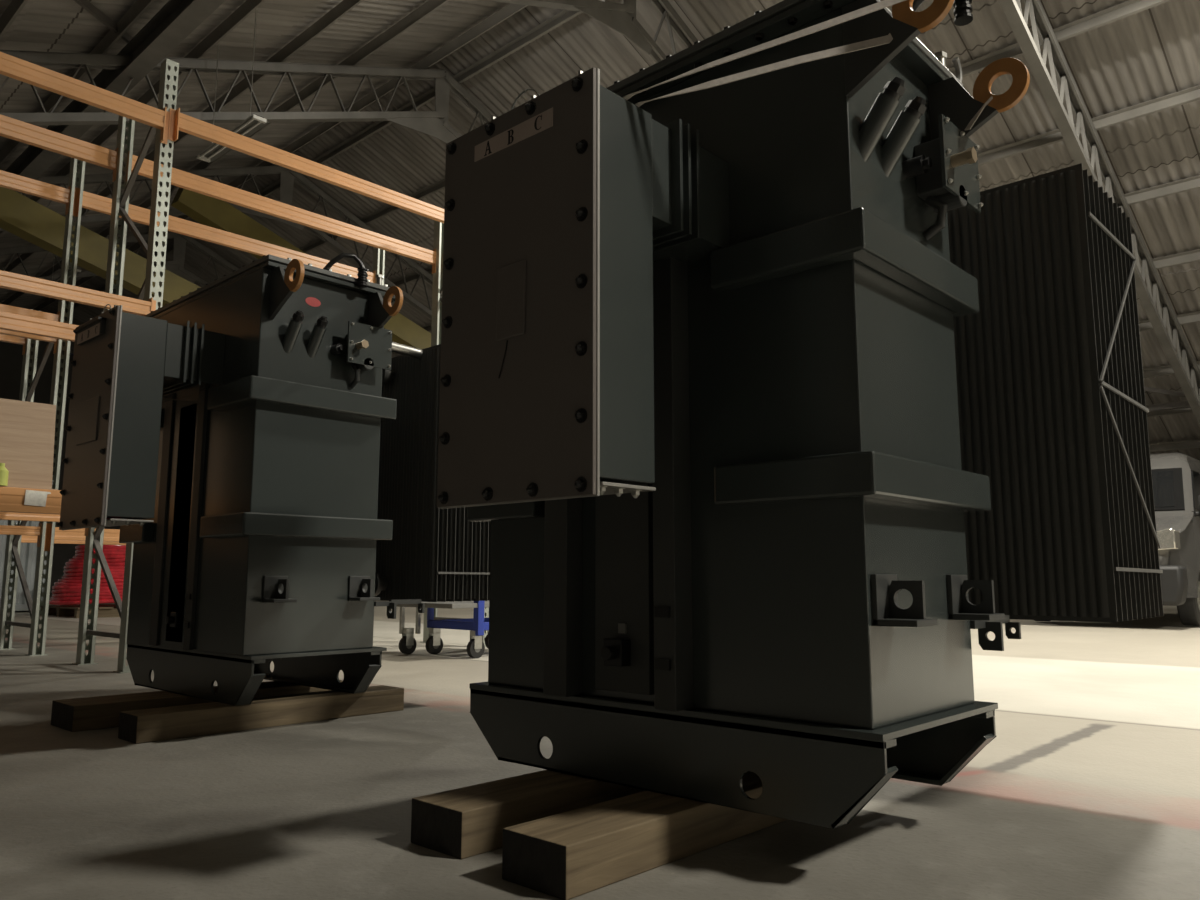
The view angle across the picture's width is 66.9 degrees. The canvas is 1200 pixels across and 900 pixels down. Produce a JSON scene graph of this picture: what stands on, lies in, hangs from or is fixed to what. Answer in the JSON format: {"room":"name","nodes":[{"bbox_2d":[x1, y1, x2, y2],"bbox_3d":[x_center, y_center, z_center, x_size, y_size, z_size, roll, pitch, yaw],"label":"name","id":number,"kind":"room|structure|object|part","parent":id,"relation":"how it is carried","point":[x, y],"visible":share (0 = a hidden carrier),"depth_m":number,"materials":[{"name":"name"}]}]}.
{"room":"industrial warehouse","nodes":[
{"label":"industrial warehouse","id":0,"kind":"room"},
{"bbox_2d":[0,341,119,595],"bbox_3d":[-18.563,0.399,30.321,0.150,8.850,27.600,-7,-11,42],"label":"wall","id":1,"kind":"structure","parent":0,"point":[11,357],"depth_m":30.34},
{"bbox_2d":[2,0,362,271],"bbox_3d":[-5.027,-5.339,13.089,44.000,0.178,0.064,-7,-11,42],"label":"purlin","id":2,"kind":"structure","parent":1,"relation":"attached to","point":[345,6],"depth_m":12.49,"materials":[{"name":"metal"}]},
{"bbox_2d":[1,0,448,304],"bbox_3d":[-4.279,-5.646,13.945,44.000,0.178,0.064,-7,-11,42],"label":"purlin","id":3,"kind":"structure","parent":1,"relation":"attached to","point":[429,6],"depth_m":13.40,"materials":[{"name":"metal"}]},
{"bbox_2d":[56,0,601,313],"bbox_3d":[-2.989,-5.929,15.386,44.000,0.178,0.064,-7,-11,42],"label":"purlin","id":4,"kind":"structure","parent":1,"relation":"attached to","point":[563,16],"depth_m":14.69,"materials":[{"name":"metal"}]},
{"bbox_2d":[299,178,444,252],"bbox_3d":[-1.968,-5.205,16.394,44.000,0.178,0.064,-7,-11,42],"label":"purlin","id":5,"kind":"structure","parent":1,"relation":"attached to","point":[439,185],"depth_m":18.63,"materials":[{"name":"metal"}]},
{"bbox_2d":[392,85,1199,341],"bbox_3d":[0.244,-3.634,18.578,44.000,0.178,0.064,-7,-11,42],"label":"purlin","id":6,"kind":"structure","parent":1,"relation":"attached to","point":[1192,94],"depth_m":12.42,"materials":[{"name":"metal"}]},
{"bbox_2d":[1140,249,1199,272],"bbox_3d":[2.354,-2.136,20.660,44.000,0.178,0.064,-7,-11,42],"label":"purlin","id":7,"kind":"structure","parent":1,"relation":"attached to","point":[1190,256],"depth_m":14.40,"materials":[{"name":"metal"}]},
{"bbox_2d":[1143,361,1199,377],"bbox_3d":[4.396,-0.687,22.676,44.000,0.178,0.064,-7,-11,42],"label":"purlin","id":8,"kind":"structure","parent":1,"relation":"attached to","point":[1160,370],"depth_m":17.05,"materials":[{"name":"metal"}]},
{"bbox_2d":[1149,439,1199,451],"bbox_3d":[6.302,0.666,24.557,44.000,0.178,0.064,-7,-11,42],"label":"purlin","id":9,"kind":"structure","parent":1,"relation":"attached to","point":[1187,444],"depth_m":19.17,"materials":[{"name":"metal"}]},
{"bbox_2d":[0,596,1199,899],"bbox_3d":[-2.392,2.788,14.811,44.000,0.200,27.600,-7,-11,42],"label":"floor","id":10,"kind":"structure","parent":0,"point":[1087,787],"depth_m":2.48,"materials":[{"name":"concrete"}]},
{"bbox_2d":[0,475,53,610],"bbox_3d":[-12.780,1.438,14.719,2.400,2.390,6.290,-7,-11,42],"label":"storage container","id":11,"kind":"object","parent":10,"relation":"on","point":[28,551],"visible":0.07,"depth_m":15.88,"materials":[{"name":"grey paint"}]},
{"bbox_2d":[40,604,119,617],"bbox_3d":[-7.754,2.607,14.795,1.800,0.155,1.940,-7,-11,42],"label":"wooden pallet","id":12,"kind":"object","parent":10,"relation":"on","point":[104,610],"visible":0.3,"depth_m":14.07,"materials":[{"name":"brown wood"}]},
{"bbox_2d":[49,545,125,604],"bbox_3d":[-7.742,2.017,14.927,1.961,1.026,2.282,-7,-11,42],"label":"coil","id":13,"kind":"object","parent":12,"relation":"on","point":[67,591],"visible":0.34,"depth_m":14.06,"materials":[{"name":"red rubber"}]},
{"bbox_2d":[0,232,238,286],"bbox_3d":[-8.951,-0.714,21.527,0.200,8.606,27.300,-7,-11,42],"label":"roof truss","id":14,"kind":"object","parent":10,"relation":"on","point":[176,266],"visible":0.13,"depth_m":21.07,"materials":[{"name":"grey paint"}]},
{"bbox_3d":[-10.051,-4.475,20.827,0.056,1.140,1.620,-7,-11,42],"label":"gusset plate","id":15,"kind":"part","parent":14,"relation":"part of","materials":[{"name":"grey paint"}]},
{"bbox_2d":[0,157,384,655],"bbox_3d":[-4.710,-0.435,7.686,1.000,4.200,6.015,-7,-11,42],"label":"rack","id":16,"kind":"object","parent":10,"relation":"on","point":[46,534],"visible":0.46,"depth_m":7.58,"materials":[{"name":"metal"}]},
{"bbox_2d":[51,680,342,731],"bbox_3d":[-1.752,1.131,4.094,0.260,0.098,1.215,-7,-11,42],"label":"bearer","id":17,"kind":"object","parent":10,"relation":"on","point":[99,712],"visible":0.46,"depth_m":3.74,"materials":[{"name":"brown wood"}]},
{"bbox_2d":[0,166,432,318],"bbox_3d":[-5.288,-1.188,18.156,0.200,8.606,27.300,-7,-11,42],"label":"roof truss","id":18,"kind":"object","parent":10,"relation":"on","point":[287,176],"visible":0.2,"depth_m":17.77,"materials":[{"name":"metal"}]},
{"bbox_3d":[-6.388,-4.949,17.456,0.056,1.140,1.620,-7,-11,42],"label":"gusset plate","id":19,"kind":"part","parent":18,"relation":"part of","materials":[{"name":"grey paint"}]},
{"bbox_2d":[0,52,488,672],"bbox_3d":[-3.300,-0.617,6.388,0.949,4.200,6.015,-7,-11,42],"label":"rack","id":20,"kind":"object","parent":10,"relation":"on","point":[18,504],"visible":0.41,"depth_m":6.41,"materials":[{"name":"metal"}]},
{"bbox_2d":[0,486,57,489],"bbox_3d":[-4.420,0.167,5.020,0.865,0.006,2.300,-7,-11,42],"label":"board","id":21,"kind":"object","parent":20,"relation":"on","point":[0,486],"visible":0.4,"depth_m":5.45,"materials":[{"name":"brown wood"}]},
{"bbox_2d":[0,463,8,485],"bbox_3d":[-3.542,0.144,5.365,0.080,0.133,0.080,-7,-11,42],"label":"plastic bottle","id":22,"kind":"object","parent":21,"relation":"on","point":[4,472],"visible":1,"depth_m":5.35,"materials":[{"name":"yellow plastic"}]},
{"bbox_2d":[0,398,55,488],"bbox_3d":[-4.105,-0.122,4.896,0.012,0.531,2.090,-7,-11,42],"label":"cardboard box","id":23,"kind":"object","parent":21,"relation":"on","point":[27,429],"visible":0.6,"depth_m":5.54,"materials":[{"name":"brown cardboard"}]},
{"bbox_2d":[0,50,491,142],"bbox_3d":[-1.662,-1.657,14.819,0.200,8.606,27.300,-7,-11,42],"label":"roof truss","id":24,"kind":"object","parent":10,"relation":"on","point":[433,123],"visible":0.34,"depth_m":12.33,"materials":[{"name":"grey metal"}]},
{"bbox_3d":[-2.762,-5.418,14.120,0.056,1.140,1.620,-7,-11,42],"label":"gusset plate","id":25,"kind":"part","parent":24,"relation":"part of","materials":[{"name":"grey paint"}]},
{"bbox_2d":[118,685,403,743],"bbox_3d":[-1.357,1.089,3.791,0.175,0.098,1.165,-7,-11,42],"label":"bearer","id":26,"kind":"object","parent":10,"relation":"on","point":[192,720],"visible":1,"depth_m":3.64,"materials":[{"name":"brown wood"}]},
{"bbox_2d":[57,253,490,705],"bbox_3d":[-1.432,0.145,4.325,1.483,1.924,1.905,-7,-11,42],"label":"transformer","id":27,"kind":"object","parent":26,"relation":"on","point":[262,450],"visible":0.87,"depth_m":3.87,"materials":[{"name":"grey paint"}]},
{"bbox_3d":[-2.093,-0.120,3.718,0.487,0.875,0.010,-7,-11,42],"label":"plate","id":28,"kind":"part","parent":27,"relation":"part of","materials":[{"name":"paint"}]},
{"bbox_3d":[-2.018,0.300,3.741,0.475,0.007,0.162,-7,-11,42],"label":"gland plate","id":29,"kind":"part","parent":27,"relation":"part of","materials":[{"name":"silver metal"}]},
{"bbox_3d":[-2.020,0.327,4.186,0.085,1.123,0.010,-7,-11,42],"label":"cable post","id":30,"kind":"part","parent":27,"relation":"part of","materials":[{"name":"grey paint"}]},
{"bbox_3d":[-1.860,0.320,4.061,0.180,1.056,0.025,-7,-11,42],"label":"panel","id":31,"kind":"part","parent":27,"relation":"part of","materials":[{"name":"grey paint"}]},
{"bbox_3d":[-1.749,0.292,3.932,0.065,1.123,0.017,-7,-11,42],"label":"cable post","id":32,"kind":"part","parent":27,"relation":"part of","materials":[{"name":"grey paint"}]},
{"bbox_3d":[-1.627,0.110,4.262,1.190,1.575,0.590,-7,-11,42],"label":"tank","id":33,"kind":"part","parent":27,"relation":"part of","materials":[{"name":"grey metal"}]},
{"bbox_3d":[-1.607,0.900,4.174,1.268,0.014,0.619,-7,-11,42],"label":"plate","id":34,"kind":"part","parent":27,"relation":"part of","materials":[{"name":"grey paint"}]},
{"bbox_3d":[-1.612,-0.703,4.399,1.280,0.020,0.645,-7,-11,42],"label":"lid","id":35,"kind":"part","parent":27,"relation":"part of","materials":[{"name":"grey paint"}]},
{"bbox_3d":[-1.013,-0.459,4.000,0.010,0.182,0.220,-7,-11,42],"label":"terminal plate","id":36,"kind":"part","parent":27,"relation":"part of","materials":[{"name":"grey paint"}]},
{"bbox_3d":[-0.955,0.121,4.463,0.550,1.226,0.020,-7,-11,42],"label":"radiator panel","id":37,"kind":"part","parent":27,"relation":"part of","materials":[{"name":"paint"}]},
{"bbox_3d":[-0.921,0.127,4.500,0.550,1.226,0.020,-7,-11,42],"label":"radiator panel","id":38,"kind":"part","parent":27,"relation":"part of","materials":[{"name":"paint"}]},
{"bbox_3d":[-0.886,0.132,4.537,0.550,1.226,0.020,-7,-11,42],"label":"radiator panel","id":39,"kind":"part","parent":27,"relation":"part of","materials":[{"name":"paint"}]},
{"bbox_3d":[-0.852,0.137,4.573,0.550,1.226,0.020,-7,-11,42],"label":"radiator panel","id":40,"kind":"part","parent":27,"relation":"part of","materials":[{"name":"paint"}]},
{"bbox_3d":[-0.818,0.142,4.610,0.550,1.226,0.020,-7,-11,42],"label":"radiator panel","id":41,"kind":"part","parent":27,"relation":"part of","materials":[{"name":"paint"}]},
{"bbox_3d":[-0.783,0.147,4.647,0.550,1.226,0.020,-7,-11,42],"label":"radiator panel","id":42,"kind":"part","parent":27,"relation":"part of","materials":[{"name":"paint"}]},
{"bbox_3d":[-0.749,0.152,4.683,0.550,1.226,0.020,-7,-11,42],"label":"radiator panel","id":43,"kind":"part","parent":27,"relation":"part of","materials":[{"name":"paint"}]},
{"bbox_3d":[-0.715,0.157,4.720,0.550,1.226,0.020,-7,-11,42],"label":"radiator panel","id":44,"kind":"part","parent":27,"relation":"part of","materials":[{"name":"paint"}]},
{"bbox_2d":[397,601,488,657],"bbox_3d":[-1.030,1.319,7.240,0.780,0.598,0.970,-7,-11,42],"label":"trolley","id":45,"kind":"object","parent":10,"relation":"on","point":[478,623],"visible":0.62,"depth_m":7.09,"materials":[{"name":"blue metal"}]},
{"bbox_3d":[-1.507,1.348,7.207,0.168,0.216,0.041,0,-8,-2],"label":"rail","id":46,"kind":"part","parent":45,"relation":"part of","materials":[{"name":"metal"}]},
{"bbox_3d":[-1.352,1.301,7.248,0.040,0.111,0.040,-7,-11,42],"label":"corner post","id":47,"kind":"part","parent":45,"relation":"part of","materials":[{"name":"blue paint"}]},
{"bbox_3d":[-0.915,1.390,7.269,0.644,0.060,0.684,-7,-11,42],"label":"frame","id":48,"kind":"part","parent":45,"relation":"part of","materials":[{"name":"blue paint"}]},
{"bbox_3d":[-0.913,1.180,6.853,0.060,0.430,0.060,-7,-11,42],"label":"corner post","id":49,"kind":"part","parent":45,"relation":"part of","materials":[{"name":"blue metal"}]},
{"bbox_2d":[411,770,645,858],"bbox_3d":[0.083,0.907,2.496,0.185,0.098,1.320,-7,-11,42],"label":"bearer","id":50,"kind":"object","parent":10,"relation":"on","point":[465,822],"visible":0.46,"depth_m":2.08,"materials":[{"name":"brown wood"}]},
{"bbox_2d":[437,0,1163,828],"bbox_3d":[0.482,-0.160,2.582,1.496,2.044,1.891,-7,-11,42],"label":"transformer","id":51,"kind":"object","parent":50,"relation":"on","point":[756,404],"visible":1,"depth_m":2.11,"materials":[{"name":"grey paint"}]},
{"bbox_3d":[-0.208,-0.195,1.951,0.029,0.080,0.003,-7,-11,42],"label":"hanging cord","id":52,"kind":"part","parent":51,"relation":"part of","materials":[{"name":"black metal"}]},
{"bbox_3d":[-0.189,-0.325,1.960,0.487,0.875,0.010,-7,-11,42],"label":"plate","id":53,"kind":"part","parent":51,"relation":"part of","materials":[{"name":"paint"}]},
{"bbox_3d":[-0.098,0.104,2.449,0.085,1.081,0.060,-7,-11,42],"label":"cable post","id":54,"kind":"part","parent":51,"relation":"part of","materials":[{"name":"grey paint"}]},
{"bbox_3d":[0.062,0.076,2.326,0.180,1.056,0.025,-7,-11,42],"label":"panel","id":55,"kind":"part","parent":51,"relation":"part of","materials":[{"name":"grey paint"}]},
{"bbox_3d":[-0.113,0.095,1.983,0.475,0.007,0.162,-7,-11,42],"label":"gland plate","id":56,"kind":"part","parent":51,"relation":"part of","materials":[{"name":"silver metal"}]},
{"bbox_3d":[0.173,0.069,2.195,0.065,1.081,0.067,-7,-11,42],"label":"cable post","id":57,"kind":"part","parent":51,"relation":"part of","materials":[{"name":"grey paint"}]},
{"bbox_3d":[0.295,-0.134,2.527,1.190,1.575,0.540,-7,-11,42],"label":"tank","id":58,"kind":"part","parent":51,"relation":"part of","materials":[{"name":"grey metal"}]},
{"bbox_3d":[0.298,0.653,2.421,1.268,0.014,0.619,-7,-11,42],"label":"plate","id":59,"kind":"part","parent":51,"relation":"part of","materials":[{"name":"grey paint"}]},
{"bbox_2d":[634,33,892,106],"bbox_3d":[0.191,-0.827,2.030,0.915,0.178,0.184,-3,-9,20],"label":"strap","id":60,"kind":"object","parent":51,"relation":"attached to","point":[887,39],"visible":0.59,"depth_m":1.95,"materials":[{"name":"grey metal"}]},
{"bbox_2d":[622,0,905,99],"bbox_3d":[0.202,-0.854,1.996,0.991,0.223,0.185,-3,-8,19],"label":"strap","id":61,"kind":"object","parent":51,"relation":"attached to","point":[880,5],"visible":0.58,"depth_m":1.92,"materials":[{"name":"grey metal"}]},
{"bbox_3d":[0.293,-0.949,2.647,1.280,0.020,0.645,-7,-11,42],"label":"lid","id":62,"kind":"part","parent":51,"relation":"part of","materials":[{"name":"grey paint"}]},
{"bbox_3d":[0.962,-1.029,2.465,0.018,0.095,0.086,-7,-11,42],"label":"lifting handle","id":63,"kind":"part","parent":51,"relation":"part of","materials":[{"name":"grey plastic"}]},
{"bbox_3d":[0.891,-0.705,2.247,0.010,0.182,0.220,-7,-11,42],"label":"terminal plate","id":64,"kind":"part","parent":51,"relation":"part of","materials":[{"name":"grey paint"}]},
{"bbox_2d":[965,96,992,129],"bbox_3d":[0.940,-0.834,2.255,0.070,0.074,0.016,-4,-9,27],"label":"strap","id":65,"kind":"object","parent":51,"relation":"hanging from","point":[973,120],"visible":1,"depth_m":2.25,"materials":[{"name":"grey metal"}]},
{"bbox_3d":[1.107,-0.145,2.566,0.550,1.226,0.020,-7,-11,42],"label":"radiator panel","id":66,"kind":"part","parent":51,"relation":"part of","materials":[{"name":"paint"}]},
{"bbox_3d":[1.141,-0.140,2.603,0.550,1.226,0.020,-7,-11,42],"label":"radiator panel","id":67,"kind":"part","parent":51,"relation":"part of","materials":[{"name":"paint"}]},
{"bbox_3d":[1.176,-0.135,2.639,0.550,1.226,0.020,-7,-11,42],"label":"radiator panel","id":68,"kind":"part","parent":51,"relation":"part of","materials":[{"name":"paint"}]},
{"bbox_3d":[1.210,-0.130,2.676,0.550,1.226,0.020,-7,-11,42],"label":"radiator panel","id":69,"kind":"part","parent":51,"relation":"part of","materials":[{"name":"paint"}]},
{"bbox_3d":[1.244,-0.125,2.712,0.550,1.226,0.020,-7,-11,42],"label":"radiator panel","id":70,"kind":"part","parent":51,"relation":"part of","materials":[{"name":"paint"}]},
{"bbox_3d":[1.279,-0.120,2.749,0.550,1.226,0.020,-7,-11,42],"label":"radiator panel","id":71,"kind":"part","parent":51,"relation":"part of","materials":[{"name":"paint"}]},
{"bbox_3d":[1.313,-0.114,2.786,0.550,1.226,0.020,-7,-11,42],"label":"radiator panel","id":72,"kind":"part","parent":51,"relation":"part of","materials":[{"name":"paint"}]},
{"bbox_3d":[1.348,-0.109,2.822,0.550,1.226,0.020,-7,-11,42],"label":"radiator panel","id":73,"kind":"part","parent":51,"relation":"part of","materials":[{"name":"paint"}]},
{"bbox_3d":[1.382,-0.104,2.859,0.550,1.226,0.020,-7,-11,42],"label":"radiator panel","id":74,"kind":"part","parent":51,"relation":"part of","materials":[{"name":"paint"}]},
{"bbox_3d":[1.416,-0.099,2.896,0.550,1.226,0.020,-7,-11,42],"label":"radiator panel","id":75,"kind":"part","parent":51,"relation":"part of","materials":[{"name":"paint"}]},
{"bbox_3d":[1.451,-0.094,2.932,0.550,1.226,0.020,-7,-11,42],"label":"radiator panel","id":76,"kind":"part","parent":51,"relation":"part of","materials":[{"name":"paint"}]},
{"bbox_2d":[487,0,697,62],"bbox_3d":[1.232,-2.031,12.157,0.200,8.606,27.300,-7,-11,42],"label":"roof truss","id":77,"kind":"object","parent":10,"relation":"on","point":[621,18],"visible":0.12,"depth_m":11.66,"materials":[{"name":"grey metal"}]},
{"bbox_3d":[0.132,-5.792,11.457,0.056,1.140,1.620,-7,-11,42],"label":"gusset plate","id":78,"kind":"part","parent":77,"relation":"part of","materials":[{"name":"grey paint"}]},
{"bbox_2d":[502,771,787,899],"bbox_3d":[0.303,0.870,2.230,0.183,0.098,1.275,-7,-11,42],"label":"bearer","id":79,"kind":"object","parent":10,"relation":"on","point":[571,854],"visible":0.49,"depth_m":1.86,"materials":[{"name":"brown wood"}]},
{"bbox_2d":[998,0,1199,425],"bbox_3d":[4.199,-2.415,9.427,0.200,8.606,27.300,-7,-11,42],"label":"roof truss","id":80,"kind":"object","parent":10,"relation":"on","point":[1041,26],"visible":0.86,"depth_m":12.20,"materials":[{"name":"grey paint"}]},
{"bbox_2d":[1035,452,1199,625],"bbox_3d":[7.801,1.280,13.119,2.480,2.284,5.485,-7,-11,42],"label":"truck","id":81,"kind":"object","parent":10,"relation":"on","point":[1175,476],"visible":0.27,"depth_m":11.11,"materials":[{"name":"silver metal"}]},
{"bbox_2d":[1195,495,1199,515],"bbox_3d":[7.546,0.722,11.318,0.320,0.320,0.140,-7,-11,42],"label":"mirror","id":82,"kind":"object","parent":81,"relation":"attached to","point":[1197,513],"depth_m":11.35,"materials":[{"name":"black"}]},
{"bbox_3d":[7.347,1.805,11.117,0.026,0.398,0.398,-7,-11,42],"label":"wheel trim","id":83,"kind":"part","parent":81,"relation":"part of","materials":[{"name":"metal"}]},
{"bbox_3d":[7.092,-2.789,6.764,0.200,8.606,27.300,-7,-11,42],"label":"roof truss","id":84,"kind":"object","parent":10,"relation":"on","visible":0},
{"bbox_2d":[5,0,224,193],"bbox_3d":[-6.333,-4.536,11.557,42.000,0.320,0.220,-7,-11,42],"label":"beam","id":85,"kind":"structure","parent":84,"relation":"attached to","point":[176,19],"depth_m":10.66,"materials":[{"name":"grey metal"}]},
{"bbox_2d":[1146,401,1189,411],"bbox_3d":[5.069,-0.075,23.321,42.000,0.120,0.120,-7,-11,42],"label":"beam","id":86,"kind":"structure","parent":84,"relation":"attached to","point":[1180,404],"depth_m":17.71,"materials":[{"name":"metal"}]},
{"bbox_2d":[0,0,1199,460],"bbox_3d":[-2.372,-3.229,15.675,44.007,5.903,27.954,-7,-11,42],"label":"ceiling","id":87,"kind":"structure","parent":0,"point":[1152,53],"depth_m":13.47,"materials":[{"name":"grey metal"}]},
{"bbox_2d":[0,0,27,38],"bbox_3d":[-7.274,-4.417,10.518,44.000,0.178,0.064,-7,-11,42],"label":"purlin","id":88,"kind":"structure","parent":87,"relation":"attached to","point":[15,7],"depth_m":9.48,"materials":[{"name":"metal"}]},
{"bbox_2d":[52,254,81,282],"bbox_3d":[-10.985,-4.045,18.597,1.810,1.211,0.220,-7,-11,42],"label":"fitting","id":89,"kind":"object","parent":87,"relation":"hanging from","point":[79,271],"visible":0.3,"depth_m":18.42,"materials":[{"name":"grey metal"}]},
{"bbox_2d":[0,0,154,164],"bbox_3d":[-6.525,-4.724,11.375,44.000,0.178,0.064,-7,-11,42],"label":"purlin","id":90,"kind":"structure","parent":87,"relation":"attached to","point":[139,7],"depth_m":10.74,"materials":[{"name":"metal"}]},
{"bbox_2d":[0,187,200,306],"bbox_3d":[-7.090,-2.715,13.445,0.300,1.562,4.027,-7,-11,42],"label":"girder","id":91,"kind":"object","parent":87,"relation":"attached to","point":[21,216],"visible":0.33,"depth_m":12.89,"materials":[{"name":"yellow paint"}]},
{"bbox_2d":[74,0,132,42],"bbox_3d":[-5.454,-4.706,9.088,0.050,1.027,3.670,1,-8,-6],"label":"brace","id":92,"kind":"object","parent":87,"relation":"attached to","point":[85,4],"visible":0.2,"depth_m":10.10,"materials":[{"name":"metal"}]},
{"bbox_2d":[0,0,265,234],"bbox_3d":[-5.776,-5.032,12.232,44.000,0.178,0.064,-7,-11,42],"label":"purlin","id":93,"kind":"structure","parent":87,"relation":"attached to","point":[248,6],"depth_m":11.55,"materials":[{"name":"metal"}]},
{"bbox_2d":[194,9,268,161],"bbox_3d":[-4.484,-4.513,11.115,1.510,1.557,0.220,-7,-11,42],"label":"fitting","id":94,"kind":"object","parent":87,"relation":"hanging from","point":[253,123],"visible":0.7,"depth_m":10.86,"materials":[{"name":"grey metal"}]},
{"bbox_3d":[-4.851,-4.497,11.456,0.012,1.495,0.010,-4,-9,28],"label":"hanger rod","id":95,"kind":"part","parent":94,"relation":"part of","materials":[{"name":"metal"}]},
{"bbox_2d":[197,114,266,161],"bbox_3d":[-4.484,-3.763,11.009,1.510,0.042,0.160,-7,-11,42],"label":"lamp","id":96,"kind":"object","parent":94,"relation":"attached to","point":[253,123],"depth_m":10.86,"materials":[{"name":"white glass"}]},
{"bbox_3d":[-4.118,-4.591,10.782,0.012,1.495,0.010,-4,-9,28],"label":"hanger rod","id":97,"kind":"part","parent":94,"relation":"part of","materials":[{"name":"metal"}]},
{"bbox_2d":[33,3,527,310],"bbox_3d":[-3.428,-5.995,14.919,44.000,0.178,0.064,-7,-11,42],"label":"purlin","id":98,"kind":"structure","parent":87,"relation":"attached to","point":[511,9],"depth_m":14.96,"materials":[{"name":"metal"}]},
{"bbox_2d":[171,187,430,348],"bbox_3d":[-4.419,-2.670,17.825,0.300,2.987,7.845,-7,-11,42],"label":"girder","id":99,"kind":"object","parent":87,"relation":"attached to","point":[209,211],"visible":0.21,"depth_m":15.80,"materials":[{"name":"yellow paint"}]},
{"bbox_2d":[391,0,1170,286],"bbox_3d":[-0.811,-4.383,17.536,44.000,0.178,0.064,-7,-11,42],"label":"purlin","id":100,"kind":"structure","parent":87,"relation":"attached to","point":[1125,9],"depth_m":11.36,"materials":[{"name":"metal"}]},
{"bbox_2d":[1124,175,1199,204],"bbox_3d":[1.299,-2.885,19.619,44.000,0.178,0.064,-7,-11,42],"label":"purlin","id":101,"kind":"structure","parent":87,"relation":"attached to","point":[1191,183],"depth_m":13.24,"materials":[{"name":"metal"}]},
{"bbox_2d":[1139,311,1199,331],"bbox_3d":[3.409,-1.387,21.701,44.000,0.178,0.064,-7,-11,42],"label":"purlin","id":102,"kind":"structure","parent":87,"relation":"attached to","point":[1194,317],"depth_m":15.61,"materials":[{"name":"metal"}]},
{"bbox_2d":[1146,407,1192,416],"bbox_3d":[5.349,-0.010,23.616,44.000,0.178,0.064,-7,-11,42],"label":"purlin","id":103,"kind":"structure","parent":87,"relation":"attached to","point":[1181,410],"depth_m":18.08,"materials":[{"name":"metal"}]}
]}

